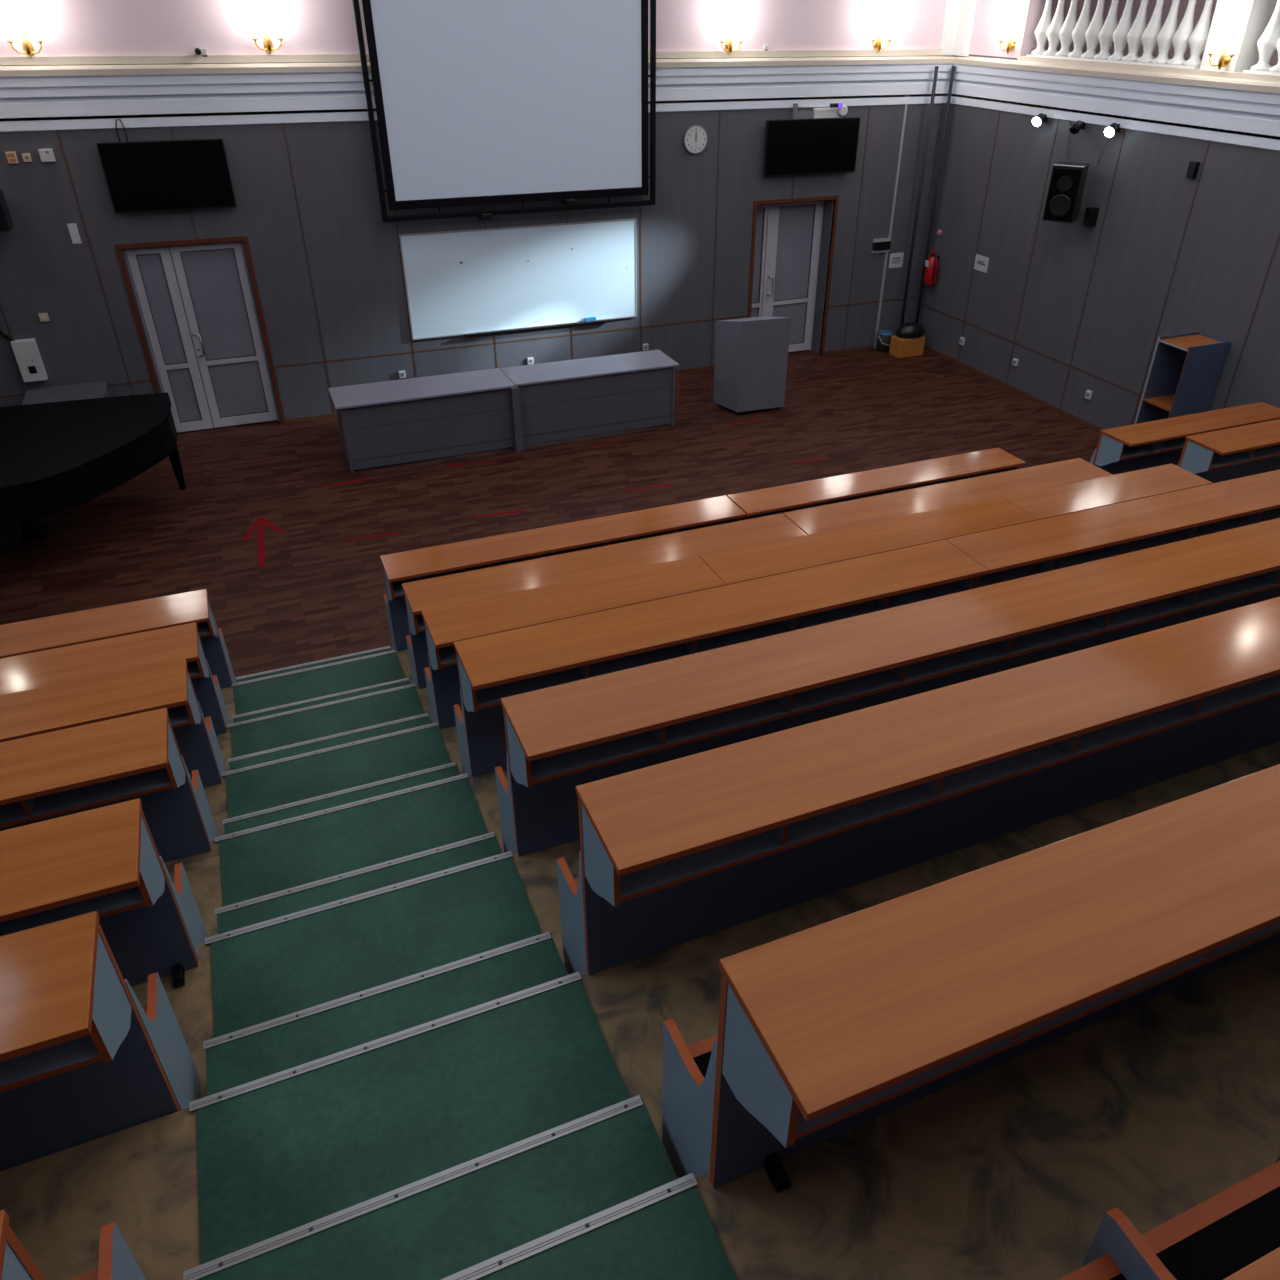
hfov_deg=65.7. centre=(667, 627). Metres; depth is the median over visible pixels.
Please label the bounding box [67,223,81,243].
paper
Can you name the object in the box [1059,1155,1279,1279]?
desk
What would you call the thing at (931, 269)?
fire extinguisher
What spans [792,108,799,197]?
trim
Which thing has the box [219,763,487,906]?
stair step
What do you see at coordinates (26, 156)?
wall socket
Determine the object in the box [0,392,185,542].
grand piano
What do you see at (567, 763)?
shelf
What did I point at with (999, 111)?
trim
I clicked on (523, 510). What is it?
tape
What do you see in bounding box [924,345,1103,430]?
baseboard
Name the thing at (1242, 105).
trim
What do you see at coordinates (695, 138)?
wall clock
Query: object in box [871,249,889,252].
tray
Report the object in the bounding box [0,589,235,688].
desk
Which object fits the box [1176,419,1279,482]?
desk
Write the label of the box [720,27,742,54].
wall sconce
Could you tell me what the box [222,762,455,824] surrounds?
trim
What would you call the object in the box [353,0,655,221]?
projection screen
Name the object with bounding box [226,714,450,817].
stair step
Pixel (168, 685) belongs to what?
desk
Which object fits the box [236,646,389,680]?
trim
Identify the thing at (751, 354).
lectern
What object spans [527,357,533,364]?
wall socket
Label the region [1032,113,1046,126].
floodlight
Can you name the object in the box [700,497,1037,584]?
desk
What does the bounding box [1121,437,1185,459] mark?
shelf
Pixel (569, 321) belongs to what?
tray
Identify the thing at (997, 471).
shelf
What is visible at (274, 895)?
trim
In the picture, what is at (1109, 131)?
floodlight
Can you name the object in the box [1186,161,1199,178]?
wall sensor
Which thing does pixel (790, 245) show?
door
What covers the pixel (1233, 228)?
wall
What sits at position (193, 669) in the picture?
shelf
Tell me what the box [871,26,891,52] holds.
wall sconce
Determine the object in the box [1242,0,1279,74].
balustrade
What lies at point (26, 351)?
electrical box
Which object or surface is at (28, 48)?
wall sconce
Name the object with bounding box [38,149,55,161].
junction box
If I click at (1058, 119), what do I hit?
trim
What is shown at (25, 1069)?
shelf
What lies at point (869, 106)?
trim
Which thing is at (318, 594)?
floor
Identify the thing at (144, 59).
trim
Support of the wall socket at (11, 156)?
attached to the wall at (354, 259)
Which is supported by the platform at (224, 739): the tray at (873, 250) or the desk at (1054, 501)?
the desk at (1054, 501)
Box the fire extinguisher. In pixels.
[923,250,939,285]
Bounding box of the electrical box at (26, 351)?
[11,338,47,381]
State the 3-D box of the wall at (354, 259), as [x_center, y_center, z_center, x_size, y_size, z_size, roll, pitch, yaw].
[-2.094,-6.435,11.367,12.770,7.600,0.450,-12,35,-20]
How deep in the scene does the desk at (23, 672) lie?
5.36 m
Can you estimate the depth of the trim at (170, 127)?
10.78 m
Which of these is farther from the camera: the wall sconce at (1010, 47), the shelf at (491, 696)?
the wall sconce at (1010, 47)
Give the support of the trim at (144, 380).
attached to the wall at (354, 259)
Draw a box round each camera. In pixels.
[195,48,207,55]
[791,103,847,118]
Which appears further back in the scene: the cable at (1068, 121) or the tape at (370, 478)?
the cable at (1068, 121)
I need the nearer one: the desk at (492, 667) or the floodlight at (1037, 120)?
the desk at (492, 667)
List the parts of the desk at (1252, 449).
panel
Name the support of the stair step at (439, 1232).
on the stair step at (283, 1156)
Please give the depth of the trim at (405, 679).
6.54 m
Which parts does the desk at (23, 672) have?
panel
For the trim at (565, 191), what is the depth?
13.14 m
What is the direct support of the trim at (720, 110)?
attached to the wall at (354, 259)
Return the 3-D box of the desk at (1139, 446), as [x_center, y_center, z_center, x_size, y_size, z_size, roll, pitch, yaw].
[4.948,-1.583,9.671,2.070,0.981,0.652,-12,35,-20]
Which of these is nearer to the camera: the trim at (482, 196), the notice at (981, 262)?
the trim at (482, 196)
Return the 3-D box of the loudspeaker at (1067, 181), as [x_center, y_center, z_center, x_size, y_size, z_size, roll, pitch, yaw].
[4.727,-5.162,11.725,0.340,0.606,0.512,17,36,24]
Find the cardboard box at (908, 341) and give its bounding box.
[889,322,924,357]
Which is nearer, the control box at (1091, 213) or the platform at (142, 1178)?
the platform at (142, 1178)
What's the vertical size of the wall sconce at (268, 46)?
0.296 m
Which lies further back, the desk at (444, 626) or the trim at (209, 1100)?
the desk at (444, 626)
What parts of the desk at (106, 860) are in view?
panel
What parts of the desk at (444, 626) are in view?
panel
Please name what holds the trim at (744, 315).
attached to the wall at (354, 259)
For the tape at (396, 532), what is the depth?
9.72 m
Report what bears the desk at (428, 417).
on the floor
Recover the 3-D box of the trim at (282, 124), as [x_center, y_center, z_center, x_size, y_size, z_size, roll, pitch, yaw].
[-4.162,-4.043,11.565,0.018,3.310,0.005,-12,35,-20]
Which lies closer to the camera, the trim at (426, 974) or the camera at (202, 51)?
the trim at (426, 974)
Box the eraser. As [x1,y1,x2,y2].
[585,317,595,321]
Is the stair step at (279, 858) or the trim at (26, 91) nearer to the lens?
the stair step at (279, 858)
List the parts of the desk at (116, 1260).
panel, bench seat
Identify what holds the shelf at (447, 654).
attached to the desk at (444, 626)
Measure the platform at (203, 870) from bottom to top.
1.282 m
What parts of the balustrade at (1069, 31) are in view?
rail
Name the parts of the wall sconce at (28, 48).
bulb, arm, stem, arm, bulb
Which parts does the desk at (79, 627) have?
panel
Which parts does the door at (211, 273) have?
glass pane, glass pane, handle, glass pane, glass pane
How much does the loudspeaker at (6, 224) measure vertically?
0.350 m
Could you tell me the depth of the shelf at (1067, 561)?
5.60 m
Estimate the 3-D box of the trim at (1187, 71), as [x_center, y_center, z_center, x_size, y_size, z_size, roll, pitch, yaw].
[7.404,-3.427,6.651,0.390,0.065,14.720,-12,35,-20]
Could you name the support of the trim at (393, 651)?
attached to the stair step at (287, 689)
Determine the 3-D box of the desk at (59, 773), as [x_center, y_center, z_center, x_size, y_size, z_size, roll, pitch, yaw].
[-3.187,1.052,3.824,2.553,1.058,0.646,-12,35,-20]
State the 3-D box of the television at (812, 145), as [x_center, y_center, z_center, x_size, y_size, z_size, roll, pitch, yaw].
[1.892,-6.349,13.072,1.385,0.665,0.117,-12,35,-20]
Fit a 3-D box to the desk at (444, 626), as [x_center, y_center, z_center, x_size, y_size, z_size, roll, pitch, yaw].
[-0.546,0.215,5.730,1.608,1.058,0.632,-12,35,-20]
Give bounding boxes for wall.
[0,0,947,418]
[918,0,1279,428]
[1045,0,1277,66]
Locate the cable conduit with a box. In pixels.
[871,95,908,348]
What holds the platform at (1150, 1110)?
on the floor
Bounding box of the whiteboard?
[399,218,636,339]
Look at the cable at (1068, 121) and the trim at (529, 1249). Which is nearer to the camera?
the trim at (529, 1249)
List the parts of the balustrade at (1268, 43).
rail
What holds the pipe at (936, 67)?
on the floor
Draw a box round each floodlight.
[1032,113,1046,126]
[1069,120,1084,133]
[1104,123,1120,136]
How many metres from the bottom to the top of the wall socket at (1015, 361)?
0.085 m
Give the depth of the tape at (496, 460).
11.26 m
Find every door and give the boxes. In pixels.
[114,236,285,431]
[748,195,838,354]
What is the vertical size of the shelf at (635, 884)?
0.018 m
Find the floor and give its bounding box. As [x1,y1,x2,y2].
[0,348,1099,679]
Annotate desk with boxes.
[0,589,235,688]
[0,622,229,734]
[0,659,226,787]
[0,708,218,862]
[0,798,207,987]
[0,911,200,1170]
[0,1210,145,1279]
[328,350,678,472]
[380,495,745,650]
[402,513,806,688]
[421,556,725,728]
[453,540,988,777]
[495,518,1279,856]
[556,597,1279,975]
[662,764,1279,1192]
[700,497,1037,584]
[727,447,1025,520]
[783,458,1112,534]
[946,469,1279,588]
[1002,463,1211,519]
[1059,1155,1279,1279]
[1089,402,1279,474]
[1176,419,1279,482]
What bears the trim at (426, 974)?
attached to the stair step at (283, 1156)
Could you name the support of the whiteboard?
attached to the wall at (354, 259)
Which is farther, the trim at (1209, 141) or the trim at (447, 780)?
the trim at (1209, 141)
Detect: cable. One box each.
[0,327,14,340]
[1066,121,1068,158]
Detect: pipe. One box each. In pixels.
[900,66,938,325]
[915,66,955,322]
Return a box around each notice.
[889,252,903,267]
[974,254,988,272]
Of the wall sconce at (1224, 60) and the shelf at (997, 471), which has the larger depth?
the wall sconce at (1224, 60)
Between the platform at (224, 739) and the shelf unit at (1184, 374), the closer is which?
the platform at (224, 739)
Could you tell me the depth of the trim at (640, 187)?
13.19 m
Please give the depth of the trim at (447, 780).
4.61 m
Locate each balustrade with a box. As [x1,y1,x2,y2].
[1026,0,1213,68]
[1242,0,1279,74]
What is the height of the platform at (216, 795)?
0.990 m
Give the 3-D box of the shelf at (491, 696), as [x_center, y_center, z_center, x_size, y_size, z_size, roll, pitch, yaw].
[0.327,0.027,4.852,2.624,0.018,0.251,-12,35,-20]
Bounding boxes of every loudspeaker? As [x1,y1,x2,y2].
[0,189,13,231]
[1042,162,1088,222]
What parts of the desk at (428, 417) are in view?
panel, panel, leg, panel, panel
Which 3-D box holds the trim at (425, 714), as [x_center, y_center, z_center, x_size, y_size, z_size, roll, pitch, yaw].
[-1.952,0.649,5.757,1.125,0.036,0.029,-12,35,-20]
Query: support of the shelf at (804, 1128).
attached to the desk at (827, 1030)
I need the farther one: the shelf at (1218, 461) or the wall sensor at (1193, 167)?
the wall sensor at (1193, 167)
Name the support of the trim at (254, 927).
attached to the stair step at (262, 975)
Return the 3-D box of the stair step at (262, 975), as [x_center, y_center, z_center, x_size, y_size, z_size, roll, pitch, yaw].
[-1.036,1.301,3.652,1.125,0.302,1.173,-12,35,-20]
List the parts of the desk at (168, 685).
panel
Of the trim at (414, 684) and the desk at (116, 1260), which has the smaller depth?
the desk at (116, 1260)
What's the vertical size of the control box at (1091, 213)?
0.200 m
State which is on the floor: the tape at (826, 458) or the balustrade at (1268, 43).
the tape at (826, 458)
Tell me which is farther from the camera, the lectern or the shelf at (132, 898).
the lectern
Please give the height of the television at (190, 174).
0.879 m
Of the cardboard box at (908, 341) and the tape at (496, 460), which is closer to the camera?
the tape at (496, 460)
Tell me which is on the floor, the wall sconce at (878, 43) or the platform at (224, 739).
the platform at (224, 739)
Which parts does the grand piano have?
lid, leg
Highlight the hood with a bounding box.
[830,103,842,107]
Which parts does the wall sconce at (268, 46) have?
bulb, stem, bulb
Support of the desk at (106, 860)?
on the platform at (203, 870)
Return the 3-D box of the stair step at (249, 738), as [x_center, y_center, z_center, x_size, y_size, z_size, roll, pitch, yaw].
[-2.057,0.751,6.124,1.125,0.302,1.142,-12,35,-20]
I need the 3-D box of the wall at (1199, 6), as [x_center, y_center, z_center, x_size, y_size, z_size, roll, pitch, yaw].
[8.233,-5.614,6.782,2.230,3.850,16.450,-12,35,-20]
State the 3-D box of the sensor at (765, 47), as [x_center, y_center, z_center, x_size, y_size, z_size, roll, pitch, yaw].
[1.220,-7.163,12.256,0.060,0.080,0.043,-12,35,-20]
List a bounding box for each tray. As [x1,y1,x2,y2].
[465,318,614,335]
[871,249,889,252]
[873,238,890,241]
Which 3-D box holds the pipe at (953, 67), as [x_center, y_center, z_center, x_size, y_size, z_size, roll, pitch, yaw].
[3.803,-5.904,14.219,0.048,3.760,0.048,-12,35,-20]
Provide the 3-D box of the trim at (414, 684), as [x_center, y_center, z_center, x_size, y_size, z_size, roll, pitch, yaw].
[-2.166,0.503,6.255,1.147,0.036,0.029,-12,35,-20]
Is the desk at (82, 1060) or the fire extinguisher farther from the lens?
the fire extinguisher
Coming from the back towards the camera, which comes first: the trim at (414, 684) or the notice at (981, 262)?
the notice at (981, 262)
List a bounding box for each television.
[96,119,236,213]
[763,117,860,176]
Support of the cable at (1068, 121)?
attached to the wall at (1233, 228)
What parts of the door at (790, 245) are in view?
glass pane, glass pane, handle, glass pane, glass pane, frame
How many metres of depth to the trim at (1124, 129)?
11.87 m
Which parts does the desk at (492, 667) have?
panel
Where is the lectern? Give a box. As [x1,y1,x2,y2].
[713,316,790,414]
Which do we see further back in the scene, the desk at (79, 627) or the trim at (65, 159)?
the trim at (65, 159)
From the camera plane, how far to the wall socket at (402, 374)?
12.49 m
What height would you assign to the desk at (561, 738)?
1.058 m
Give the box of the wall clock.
[683,125,707,153]
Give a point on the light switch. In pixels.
(43, 317)
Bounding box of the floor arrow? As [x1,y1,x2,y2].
[241,517,283,565]
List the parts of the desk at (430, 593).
panel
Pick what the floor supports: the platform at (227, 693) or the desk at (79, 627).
the platform at (227, 693)
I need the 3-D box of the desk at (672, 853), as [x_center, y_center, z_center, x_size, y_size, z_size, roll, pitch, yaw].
[2.170,0.374,3.904,5.260,1.058,0.618,-12,35,-20]
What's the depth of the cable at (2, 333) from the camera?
10.62 m
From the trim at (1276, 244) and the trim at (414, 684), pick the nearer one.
the trim at (414, 684)
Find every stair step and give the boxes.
[196,933,629,1264]
[199,1096,736,1279]
[210,833,541,1037]
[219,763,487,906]
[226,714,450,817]
[230,678,424,757]
[233,646,404,714]
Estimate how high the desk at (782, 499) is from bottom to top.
0.981 m
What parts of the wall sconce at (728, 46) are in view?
bulb, stem, bulb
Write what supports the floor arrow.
on the floor
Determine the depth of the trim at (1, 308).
10.60 m
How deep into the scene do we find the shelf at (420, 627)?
5.95 m
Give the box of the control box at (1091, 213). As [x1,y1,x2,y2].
[1082,207,1099,226]
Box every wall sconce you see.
[4,22,42,57]
[251,21,282,53]
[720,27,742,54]
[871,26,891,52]
[999,27,1017,53]
[1208,36,1236,70]
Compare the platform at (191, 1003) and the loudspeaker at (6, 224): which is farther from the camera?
the loudspeaker at (6, 224)
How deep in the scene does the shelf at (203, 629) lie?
6.42 m
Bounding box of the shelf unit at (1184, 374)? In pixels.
[1135,331,1230,423]
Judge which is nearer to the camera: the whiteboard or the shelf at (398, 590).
the shelf at (398, 590)
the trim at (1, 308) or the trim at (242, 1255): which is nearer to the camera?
the trim at (242, 1255)
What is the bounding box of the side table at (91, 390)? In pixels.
[21,381,109,404]
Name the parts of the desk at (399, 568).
panel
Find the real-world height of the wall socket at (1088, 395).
0.100 m
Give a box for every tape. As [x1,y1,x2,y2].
[322,478,371,486]
[346,532,399,540]
[445,460,497,466]
[472,510,526,517]
[590,440,624,445]
[624,484,671,491]
[729,419,758,422]
[794,458,828,462]
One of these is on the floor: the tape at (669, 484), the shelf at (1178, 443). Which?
the tape at (669, 484)
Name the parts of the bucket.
lid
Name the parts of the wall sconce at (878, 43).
bulb, stem, bulb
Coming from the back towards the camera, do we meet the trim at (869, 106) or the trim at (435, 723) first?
the trim at (869, 106)
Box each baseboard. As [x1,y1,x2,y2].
[285,345,876,422]
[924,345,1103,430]
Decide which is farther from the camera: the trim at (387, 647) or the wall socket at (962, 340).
the wall socket at (962, 340)
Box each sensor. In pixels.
[763,45,768,50]
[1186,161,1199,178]
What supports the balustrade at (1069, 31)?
on the trim at (1187, 71)
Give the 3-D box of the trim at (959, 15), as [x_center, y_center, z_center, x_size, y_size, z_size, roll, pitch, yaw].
[3.819,-9.154,12.137,0.270,3.720,0.280,-12,35,-20]
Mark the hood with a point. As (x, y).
(833, 105)
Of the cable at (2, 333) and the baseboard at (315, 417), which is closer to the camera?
the cable at (2, 333)
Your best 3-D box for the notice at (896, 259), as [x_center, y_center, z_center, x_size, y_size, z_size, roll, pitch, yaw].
[3.357,-5.376,14.509,0.235,0.205,0.007,-12,35,-20]
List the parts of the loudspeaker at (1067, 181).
trim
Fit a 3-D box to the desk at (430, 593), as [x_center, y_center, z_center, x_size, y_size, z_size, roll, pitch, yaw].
[-0.398,-0.065,6.715,2.624,1.058,0.634,-12,35,-20]
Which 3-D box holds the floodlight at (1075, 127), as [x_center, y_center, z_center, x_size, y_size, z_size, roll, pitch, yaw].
[4.797,-5.843,11.571,0.190,0.145,0.130,-12,35,-20]
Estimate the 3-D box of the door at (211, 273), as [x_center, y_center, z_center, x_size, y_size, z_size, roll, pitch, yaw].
[-5.360,-3.353,11.498,1.340,2.195,0.178,-12,35,-20]
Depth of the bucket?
14.86 m
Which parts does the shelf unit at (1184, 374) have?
panel, panel, panel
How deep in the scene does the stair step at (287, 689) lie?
6.96 m
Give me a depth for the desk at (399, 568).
7.19 m
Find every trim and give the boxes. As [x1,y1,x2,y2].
[0,49,941,64]
[0,55,954,132]
[0,303,29,388]
[0,380,151,397]
[56,131,133,394]
[170,127,197,238]
[183,1095,642,1279]
[189,972,581,1111]
[203,932,550,1049]
[205,851,512,944]
[215,773,467,841]
[215,832,494,914]
[222,722,438,776]
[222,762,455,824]
[227,683,415,727]
[228,713,428,762]
[231,650,396,686]
[232,678,408,718]
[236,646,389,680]
[274,315,747,367]
[282,124,334,412]
[394,210,416,377]
[441,1173,697,1279]
[482,196,497,367]
[565,191,572,359]
[640,187,641,351]
[711,110,720,365]
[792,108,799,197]
[828,297,918,307]
[843,106,870,348]
[921,304,1141,395]
[940,0,976,55]
[950,55,1279,151]
[957,111,1000,359]
[1006,119,1058,382]
[1017,56,1279,81]
[1060,129,1125,407]
[1131,141,1209,424]
[1222,232,1279,408]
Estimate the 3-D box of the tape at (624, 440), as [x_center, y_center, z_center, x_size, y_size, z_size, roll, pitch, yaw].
[-0.712,-2.191,11.802,0.442,0.001,0.035,-12,35,-19]
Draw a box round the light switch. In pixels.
[38,313,49,321]
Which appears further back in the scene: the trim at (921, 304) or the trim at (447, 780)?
the trim at (921, 304)
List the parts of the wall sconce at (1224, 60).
bulb, stem, bulb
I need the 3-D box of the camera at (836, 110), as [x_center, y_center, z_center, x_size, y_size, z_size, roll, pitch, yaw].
[1.995,-6.661,12.907,0.780,0.310,0.142,-12,35,-20]
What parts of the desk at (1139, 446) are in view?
panel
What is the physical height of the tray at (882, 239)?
0.040 m
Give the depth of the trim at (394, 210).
12.06 m
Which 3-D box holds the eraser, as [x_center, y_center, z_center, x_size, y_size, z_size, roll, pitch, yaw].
[-1.015,-4.065,13.071,0.140,0.046,0.043,-12,35,-20]
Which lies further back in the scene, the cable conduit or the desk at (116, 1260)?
the cable conduit
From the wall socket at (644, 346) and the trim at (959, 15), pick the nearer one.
the trim at (959, 15)
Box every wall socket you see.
[5,152,18,163]
[22,153,31,161]
[398,370,405,377]
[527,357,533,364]
[642,343,647,350]
[959,337,964,344]
[1012,358,1018,365]
[1085,390,1092,399]
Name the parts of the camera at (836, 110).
arm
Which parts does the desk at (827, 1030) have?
bench seat, panel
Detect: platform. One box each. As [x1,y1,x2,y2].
[0,742,1279,1279]
[131,839,580,1097]
[164,769,507,936]
[204,726,462,835]
[216,685,431,770]
[221,649,412,723]
[695,943,1279,1279]
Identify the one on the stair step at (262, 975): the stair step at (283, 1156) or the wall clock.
the stair step at (283, 1156)
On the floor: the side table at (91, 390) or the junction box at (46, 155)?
the side table at (91, 390)
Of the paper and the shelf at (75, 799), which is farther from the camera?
the paper
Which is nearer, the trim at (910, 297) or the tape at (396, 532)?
the tape at (396, 532)
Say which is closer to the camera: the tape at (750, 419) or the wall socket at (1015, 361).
the tape at (750, 419)
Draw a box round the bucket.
[877,330,893,352]
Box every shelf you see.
[0,768,171,827]
[0,886,145,936]
[0,1035,101,1091]
[167,705,190,727]
[187,661,200,678]
[197,621,210,636]
[392,520,729,596]
[416,614,424,631]
[439,645,456,666]
[476,582,965,709]
[531,575,1279,783]
[620,674,1279,901]
[746,470,1001,519]
[795,922,1279,1139]
[978,508,1279,587]
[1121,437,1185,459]
[1209,445,1279,469]
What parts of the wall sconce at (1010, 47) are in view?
bulb, stem, bulb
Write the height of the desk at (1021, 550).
1.058 m
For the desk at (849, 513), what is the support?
on the platform at (227, 693)
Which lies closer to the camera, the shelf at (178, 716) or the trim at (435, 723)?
the shelf at (178, 716)
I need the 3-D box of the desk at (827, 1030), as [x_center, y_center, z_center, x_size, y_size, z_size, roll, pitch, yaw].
[2.526,0.573,3.055,5.256,1.058,0.618,-12,35,-20]

